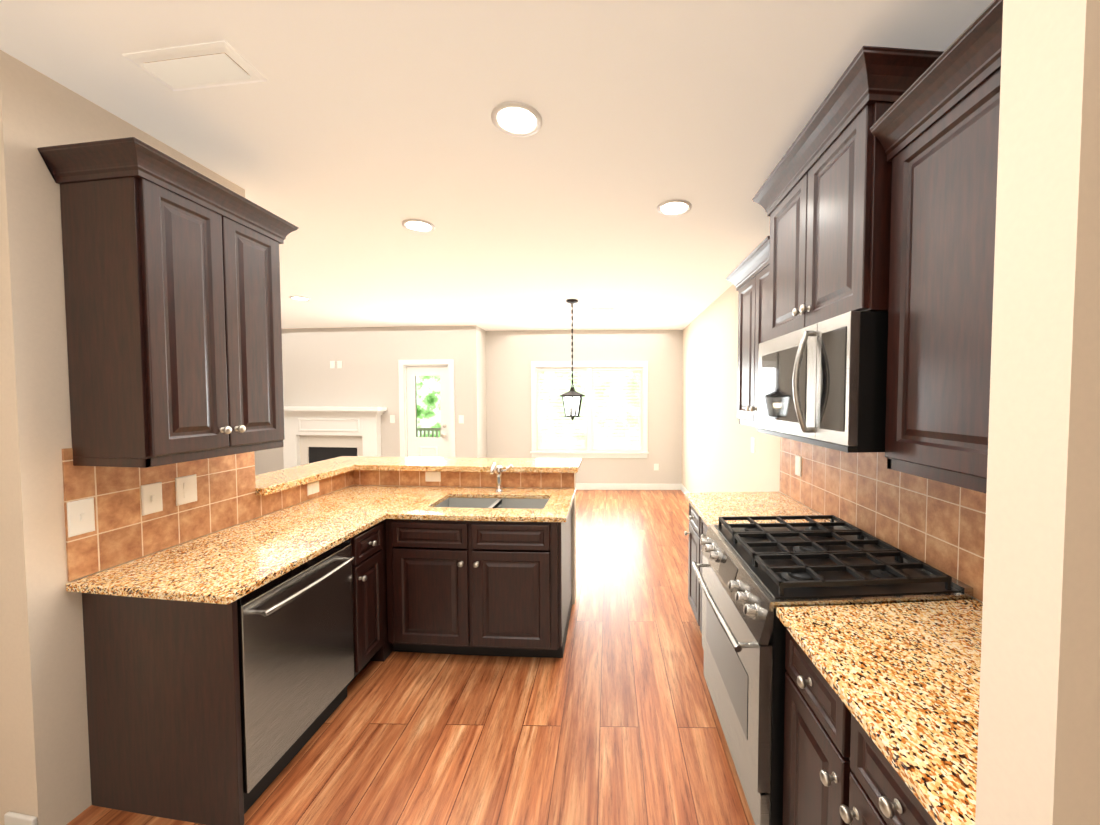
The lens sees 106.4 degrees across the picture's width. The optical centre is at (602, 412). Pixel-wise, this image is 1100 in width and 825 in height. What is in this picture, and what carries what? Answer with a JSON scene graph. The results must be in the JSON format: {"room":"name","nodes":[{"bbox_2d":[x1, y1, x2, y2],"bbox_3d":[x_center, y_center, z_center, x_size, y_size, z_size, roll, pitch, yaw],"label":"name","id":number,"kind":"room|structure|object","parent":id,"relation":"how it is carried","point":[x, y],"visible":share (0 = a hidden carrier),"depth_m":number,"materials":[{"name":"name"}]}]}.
{"room":"kitchen and living room","nodes":[
{"label":"kitchen and living room","id":0,"kind":"room"},
{"bbox_2d":[0,647,8,824],"bbox_3d":[-4.778,0.150,1.953,5.336,2.780,0.132,0,2,10],"label":"wall","id":1,"kind":"structure","parent":0,"point":[4,802],"depth_m":1.49,"materials":[{"name":"paint"}]},
{"bbox_2d":[4,811,36,824],"bbox_3d":[-2.091,1.503,1.473,0.134,0.110,0.014,0,2,9],"label":"baseboard","id":2,"kind":"structure","parent":1,"relation":"attached to","point":[12,818],"depth_m":1.47,"materials":[{"name":"white wood"}]},
{"bbox_2d":[0,50,343,824],"bbox_3d":[-2.078,0.137,2.323,0.135,2.780,1.800,0,2,1],"label":"wall","id":3,"kind":"structure","parent":0,"point":[44,688],"depth_m":1.47,"materials":[{"name":"paint"}]},
{"bbox_2d":[37,137,298,467],"bbox_3d":[-1.809,-0.384,1.826,0.413,1.154,0.796,0,2,1],"label":"upper cabinet","id":4,"kind":"object","parent":3,"relation":"attached to","point":[172,301],"visible":1,"depth_m":1.55,"materials":[{"name":"brown wood"}]},
{"bbox_2d":[255,464,350,495],"bbox_3d":[-2.139,0.444,2.769,0.402,0.044,0.810,0,2,1],"label":"countertop","id":5,"kind":"structure","parent":3,"relation":"on","point":[276,481],"depth_m":2.75,"materials":[{"name":"stone"}]},
{"bbox_2d":[307,481,318,495],"bbox_3d":[-1.990,0.521,2.821,0.009,0.078,0.109,0,2,1],"label":"outlet","id":6,"kind":"object","parent":3,"relation":"attached to","point":[313,488],"visible":1,"depth_m":2.81,"materials":[{"name":"white plastic"}]},
{"bbox_2d":[254,326,469,474],"bbox_3d":[-4.752,-0.028,7.008,5.190,2.790,0.175,0,2,6],"label":"wall","id":7,"kind":"structure","parent":0,"point":[366,374],"depth_m":6.81,"materials":[{"name":"beige paint"}]},
{"bbox_2d":[330,361,334,367],"bbox_3d":[-4.530,-0.802,6.863,0.079,0.123,0.009,0,2,6],"label":"outlet","id":8,"kind":"object","parent":7,"relation":"attached to","point":[332,364],"visible":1,"depth_m":6.86,"materials":[{"name":"white plastic"}]},
{"bbox_2d":[337,361,341,367],"bbox_3d":[-4.401,-0.801,6.849,0.079,0.123,0.009,0,2,6],"label":"outlet","id":9,"kind":"object","parent":7,"relation":"attached to","point":[339,364],"visible":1,"depth_m":6.84,"materials":[{"name":"white plastic"}]},
{"bbox_2d":[390,415,394,422],"bbox_3d":[-3.484,0.108,6.789,0.084,0.132,0.017,0,2,1],"label":"light switch","id":10,"kind":"object","parent":7,"relation":"attached to","point":[392,418],"visible":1,"depth_m":6.79,"materials":[{"name":"white plastic"}]},
{"bbox_2d":[398,359,454,457],"bbox_3d":[-2.882,0.248,6.789,0.941,2.234,0.178,0,2,5],"label":"door","id":11,"kind":"structure","parent":7,"relation":"attached to","point":[411,443],"depth_m":6.76,"materials":[{"name":"white wood"}]},
{"bbox_2d":[416,376,440,436],"bbox_3d":[-2.885,-0.098,6.791,0.430,1.017,0.007,0,2,5],"label":"glass window","id":12,"kind":"structure","parent":7,"relation":"in","point":[428,416],"depth_m":6.79,"materials":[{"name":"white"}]},
{"bbox_2d":[459,415,463,422],"bbox_3d":[-2.309,0.112,6.692,0.084,0.132,0.016,0,2,1],"label":"light switch","id":13,"kind":"object","parent":7,"relation":"attached to","point":[461,418],"visible":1,"depth_m":6.69,"materials":[{"name":"white plastic"}]},
{"bbox_2d":[67,490,754,824],"bbox_3d":[-2.635,1.542,3.307,9.946,0.100,9.320,0,2,1],"label":"floor","id":14,"kind":"structure","parent":0,"point":[610,717],"depth_m":1.99,"materials":[{"name":"brown wood"}]},
{"bbox_2d":[82,593,346,824],"bbox_3d":[-1.681,1.102,1.887,0.670,0.882,0.746,0,2,1],"label":"base cabinet","id":15,"kind":"object","parent":14,"relation":"on","point":[163,704],"visible":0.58,"depth_m":1.55,"materials":[{"name":"black wood"}]},
{"bbox_2d":[66,485,381,604],"bbox_3d":[-1.648,0.627,2.352,0.705,0.031,1.823,0,2,1],"label":"countertop","id":16,"kind":"structure","parent":15,"relation":"on","point":[227,566],"depth_m":1.78,"materials":[{"name":"stone"}]},
{"bbox_2d":[237,539,354,792],"bbox_3d":[-1.636,1.054,1.895,0.740,0.778,0.718,0,2,1],"label":"dishwasher","id":17,"kind":"object","parent":15,"relation":"in","point":[296,649],"visible":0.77,"depth_m":1.76,"materials":[{"name":"silver metal"}]},
{"bbox_2d":[283,407,386,468],"bbox_3d":[-4.544,0.640,6.678,1.937,1.458,0.494,0,2,6],"label":"fireplace","id":18,"kind":"object","parent":14,"relation":"on","point":[314,434],"visible":0.67,"depth_m":6.80,"materials":[{"name":"white wood"}]},
{"bbox_2d":[347,522,384,685],"bbox_3d":[-1.644,1.085,2.366,0.752,0.882,0.290,0,2,6],"label":"base cabinet","id":19,"kind":"object","parent":14,"relation":"on","point":[368,598],"visible":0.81,"depth_m":2.30,"materials":[{"name":"black wood"}]},
{"bbox_2d":[370,520,392,661],"bbox_3d":[-1.665,1.066,2.887,0.672,0.882,0.801,0,2,1],"label":"base cabinet","id":20,"kind":"object","parent":14,"relation":"on","point":[383,652],"visible":0.08,"depth_m":2.51,"materials":[{"name":"brown wood"}]},
{"bbox_2d":[385,506,571,657],"bbox_3d":[-0.784,1.069,2.809,1.088,0.882,0.822,0,2,1],"label":"base cabinet","id":21,"kind":"object","parent":14,"relation":"on","point":[490,588],"visible":0.9,"depth_m":2.44,"materials":[{"name":"black wood"}]},
{"bbox_2d":[318,486,575,521],"bbox_3d":[-0.935,0.611,2.812,1.458,0.031,0.830,0,2,1],"label":"countertop","id":22,"kind":"structure","parent":21,"relation":"on","point":[394,502],"depth_m":2.62,"materials":[{"name":"stone"}]},
{"bbox_2d":[435,497,548,508],"bbox_3d":[-0.744,0.727,2.780,0.818,0.194,0.468,0,2,1],"label":"sink","id":23,"kind":"object","parent":22,"relation":"in","point":[515,503],"visible":0.15,"depth_m":2.96,"materials":[{"name":"silver metal"}]},
{"bbox_2d":[490,462,511,491],"bbox_3d":[-0.735,0.471,2.957,0.131,0.238,0.236,0,2,1],"label":"faucet","id":24,"kind":"object","parent":22,"relation":"on","point":[498,470],"visible":1,"depth_m":3.03,"materials":[{"name":"silver metal"}]},
{"bbox_2d":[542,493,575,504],"bbox_3d":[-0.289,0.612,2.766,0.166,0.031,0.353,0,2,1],"label":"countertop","id":25,"kind":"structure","parent":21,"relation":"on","point":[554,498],"depth_m":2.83,"materials":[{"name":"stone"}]},
{"bbox_2d":[684,503,707,632],"bbox_3d":[0.951,1.075,2.637,0.727,0.882,0.815,0,2,1],"label":"base cabinet","id":26,"kind":"object","parent":14,"relation":"on","point":[698,528],"visible":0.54,"depth_m":2.76,"materials":[{"name":"black"}]},
{"bbox_2d":[684,492,829,525],"bbox_3d":[0.954,0.617,2.630,0.712,0.031,0.840,0,2,1],"label":"countertop","id":27,"kind":"structure","parent":26,"relation":"on","point":[710,507],"depth_m":2.62,"materials":[{"name":"stone"}]},
{"bbox_2d":[692,515,972,824],"bbox_3d":[0.876,1.056,1.823,0.838,0.978,0.890,0,2,1],"label":"range","id":28,"kind":"object","parent":14,"relation":"on","point":[753,576],"visible":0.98,"depth_m":1.55,"materials":[{"name":"silver metal"}]},
{"bbox_2d":[783,629,936,824],"bbox_3d":[0.927,1.132,1.049,0.727,0.882,0.784,0,2,1],"label":"base cabinet","id":29,"kind":"object","parent":14,"relation":"on","point":[839,769],"visible":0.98,"depth_m":1.08,"materials":[{"name":"black wood"}]},
{"bbox_2d":[776,599,982,824],"bbox_3d":[0.930,0.675,1.030,0.712,0.031,0.790,0,2,1],"label":"countertop","id":30,"kind":"structure","parent":29,"relation":"on","point":[902,680],"depth_m":1.01,"materials":[{"name":"stone"}]},
{"bbox_2d":[346,473,575,603],"bbox_3d":[-1.173,0.970,3.304,1.915,1.044,0.233,0,2,1],"label":"wall","id":31,"kind":"structure","parent":0,"point":[573,551],"depth_m":3.19,"materials":[{"name":"paint"}]},
{"bbox_2d":[62,448,573,581],"bbox_3d":[-1.119,0.357,2.390,1.780,0.504,1.732,0,2,1],"label":"backsplash","id":32,"kind":"structure","parent":31,"relation":"attached to","point":[125,531],"depth_m":1.95,"materials":[{"name":"tile"}]},
{"bbox_2d":[67,498,94,536],"bbox_3d":[-2.006,0.403,1.579,0.013,0.132,0.079,0,2,1],"label":"light switch","id":33,"kind":"object","parent":32,"relation":"attached to","point":[80,517],"visible":1,"depth_m":1.57,"materials":[{"name":"white plastic"}]},
{"bbox_2d":[141,482,162,515],"bbox_3d":[-2.003,0.383,1.824,0.013,0.132,0.080,0,2,1],"label":"electrical outlet","id":34,"kind":"object","parent":32,"relation":"attached to","point":[151,496],"visible":1,"depth_m":1.82,"materials":[{"name":"white plastic"}]},
{"bbox_2d":[175,474,196,505],"bbox_3d":[-2.003,0.372,1.973,0.009,0.132,0.096,0,2,1],"label":"electrical outlet","id":35,"kind":"object","parent":32,"relation":"attached to","point":[186,489],"visible":1,"depth_m":1.97,"materials":[{"name":"white plastic"}]},
{"bbox_2d":[425,471,440,481],"bbox_3d":[-1.326,0.502,3.202,0.124,0.078,0.009,0,2,4],"label":"outlet","id":36,"kind":"object","parent":31,"relation":"attached to","point":[430,476],"visible":1,"depth_m":3.20,"materials":[{"name":"white plastic"}]},
{"bbox_2d":[309,456,581,471],"bbox_3d":[-1.256,0.422,3.370,2.150,0.044,0.540,0,2,1],"label":"countertop","id":37,"kind":"structure","parent":31,"relation":"on","point":[445,464],"depth_m":3.25,"materials":[{"name":"stone"}]},
{"bbox_2d":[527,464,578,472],"bbox_3d":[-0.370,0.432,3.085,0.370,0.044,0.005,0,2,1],"label":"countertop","id":38,"kind":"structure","parent":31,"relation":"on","point":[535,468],"depth_m":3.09,"materials":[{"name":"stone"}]},
{"bbox_2d":[468,325,486,457],"bbox_3d":[-2.106,-0.030,6.939,0.134,2.780,0.528,0,2,1],"label":"wall","id":39,"kind":"structure","parent":0,"point":[477,393],"depth_m":6.70,"materials":[{"name":"beige paint"}]},
{"bbox_2d":[0,0,993,330],"bbox_3d":[-2.635,-1.342,3.203,9.946,0.112,9.320,0,2,1],"label":"ceiling","id":40,"kind":"structure","parent":0,"point":[348,136],"depth_m":1.76,"materials":[{"name":"paint"}]},
{"bbox_2d":[122,40,266,90],"bbox_3d":[-1.434,-1.213,1.448,0.420,0.018,0.166,0,2,7],"label":"ceiling vent","id":41,"kind":"object","parent":40,"relation":"in","point":[203,65],"visible":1,"depth_m":1.43,"materials":[{"name":"white"}]},
{"bbox_2d":[289,296,309,300],"bbox_3d":[-3.552,-1.339,4.808,0.213,0.009,0.206,0,2,1],"label":"recessed light","id":42,"kind":"object","parent":40,"relation":"in","point":[300,298],"visible":0.98,"depth_m":4.82,"materials":[{"name":"white"}]},
{"bbox_2d":[402,219,434,232],"bbox_3d":[-1.247,-1.266,2.780,0.213,0.009,0.210,0,2,1],"label":"recessed light","id":43,"kind":"object","parent":40,"relation":"in","point":[419,225],"visible":1,"depth_m":2.77,"materials":[{"name":"white"}]},
{"bbox_2d":[491,101,541,136],"bbox_3d":[-0.359,-1.227,1.720,0.213,0.009,0.212,0,2,1],"label":"recessed light","id":44,"kind":"object","parent":40,"relation":"in","point":[515,119],"visible":1,"depth_m":1.71,"materials":[{"name":"white"}]},
{"bbox_2d":[560,299,584,419],"bbox_3d":[-0.363,-0.625,4.945,0.302,1.445,0.302,0,2,1],"label":"pendant lantern","id":45,"kind":"object","parent":40,"relation":"hanging from","point":[572,399],"visible":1,"depth_m":4.89,"materials":[{"name":"brown metal"}]},
{"bbox_2d":[657,199,691,215],"bbox_3d":[0.442,-1.256,2.516,0.213,0.009,0.212,0,2,1],"label":"recessed light","id":46,"kind":"object","parent":40,"relation":"in","point":[675,207],"visible":1,"depth_m":2.51,"materials":[{"name":"white"}]},
{"bbox_2d":[486,330,682,483],"bbox_3d":[-0.390,-0.040,7.216,3.558,2.780,0.190,0,2,1],"label":"wall","id":47,"kind":"structure","parent":0,"point":[511,355],"depth_m":7.13,"materials":[{"name":"beige paint"}]},
{"bbox_2d":[530,361,648,457],"bbox_3d":[-0.226,-0.048,7.160,2.070,1.682,0.196,0,2,1],"label":"window","id":48,"kind":"structure","parent":47,"relation":"in","point":[589,452],"depth_m":7.12,"materials":[{"name":"white wood"}]},
{"bbox_2d":[537,368,641,449],"bbox_3d":[-0.226,-0.052,7.161,1.819,1.428,0.059,0,2,1],"label":"window blinds","id":49,"kind":"object","parent":48,"relation":"attached to","point":[600,423],"visible":0.98,"depth_m":7.16,"materials":[{"name":"white plastic"}]},
{"bbox_2d":[576,483,680,489],"bbox_3d":[-0.324,1.297,7.184,3.422,0.110,0.065,0,2,1],"label":"baseboard","id":50,"kind":"structure","parent":47,"relation":"attached to","point":[582,486],"depth_m":7.14,"materials":[{"name":"white wood"}]},
{"bbox_2d":[654,464,658,469],"bbox_3d":[0.940,0.953,7.141,0.084,0.118,0.010,0,2,1],"label":"electrical outlet","id":51,"kind":"object","parent":47,"relation":"attached to","point":[656,466],"visible":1,"depth_m":7.14,"materials":[{"name":"white plastic"}]},
{"bbox_2d":[682,284,982,602],"bbox_3d":[1.393,0.112,3.006,0.134,2.780,8.498,0,2,1],"label":"wall","id":52,"kind":"structure","parent":0,"point":[718,455],"depth_m":4.77,"materials":[{"name":"paint"}]},
{"bbox_2d":[681,484,687,492],"bbox_3d":[1.349,1.371,5.126,0.016,0.110,4.040,0,2,1],"label":"baseboard","id":53,"kind":"structure","parent":52,"relation":"attached to","point":[683,489],"depth_m":6.90,"materials":[{"name":"white wood"}]},
{"bbox_2d":[726,236,769,426],"bbox_3d":[1.100,-0.430,2.588,0.436,1.044,0.802,0,2,1],"label":"upper cabinet","id":54,"kind":"object","parent":52,"relation":"attached to","point":[748,277],"visible":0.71,"depth_m":2.60,"materials":[{"name":"brown wood"}]},
{"bbox_2d":[751,437,754,452],"bbox_3d":[1.331,0.290,3.621,0.009,0.132,0.083,0,2,1],"label":"electrical outlet","id":55,"kind":"object","parent":52,"relation":"attached to","point":[752,445],"visible":1,"depth_m":3.61,"materials":[{"name":"white plastic"}]},
{"bbox_2d":[795,455,801,476],"bbox_3d":[1.309,0.356,2.737,0.009,0.132,0.083,0,2,1],"label":"electrical outlet","id":56,"kind":"object","parent":52,"relation":"attached to","point":[798,465],"visible":1,"depth_m":2.73,"materials":[{"name":"white plastic"}]},
{"bbox_2d":[752,46,943,340],"bbox_3d":[1.054,-0.746,1.760,0.503,0.784,1.002,0,2,1],"label":"upper cabinet","id":57,"kind":"object","parent":52,"relation":"attached to","point":[822,197],"visible":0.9,"depth_m":1.49,"materials":[{"name":"brown wood"}]},
{"bbox_2d":[757,311,887,452],"bbox_3d":[1.029,-0.116,1.788,0.552,0.469,0.865,0,2,1],"label":"microwave","id":58,"kind":"object","parent":57,"relation":"attached to","point":[823,384],"visible":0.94,"depth_m":1.47,"materials":[{"name":"silver metal"}]},
{"bbox_2d":[780,437,985,601],"bbox_3d":[1.304,0.133,1.866,0.008,0.991,2.323,0,2,1],"label":"backsplash","id":59,"kind":"structure","parent":52,"relation":"attached to","point":[938,525],"depth_m":1.81,"materials":[{"name":"tile"}]},
{"bbox_2d":[870,0,1002,492],"bbox_3d":[1.076,-0.353,1.006,0.436,1.106,0.752,0,2,1],"label":"upper cabinet","id":60,"kind":"object","parent":52,"relation":"attached to","point":[934,129],"visible":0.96,"depth_m":1.10,"materials":[{"name":"brown wood"}]},
{"bbox_2d":[975,0,1099,824],"bbox_3d":[0.935,0.199,0.608,0.732,2.780,0.107,0,2,-7],"label":"wall","id":61,"kind":"structure","parent":0,"point":[1038,758],"depth_m":0.54,"materials":[{"name":"paint"}]},
{"label":"outside","id":62,"kind":"structure","parent":0,"visible":0},
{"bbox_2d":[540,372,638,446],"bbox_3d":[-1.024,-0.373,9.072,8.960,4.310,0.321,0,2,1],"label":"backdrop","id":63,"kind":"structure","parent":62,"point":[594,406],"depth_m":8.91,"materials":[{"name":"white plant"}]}
]}

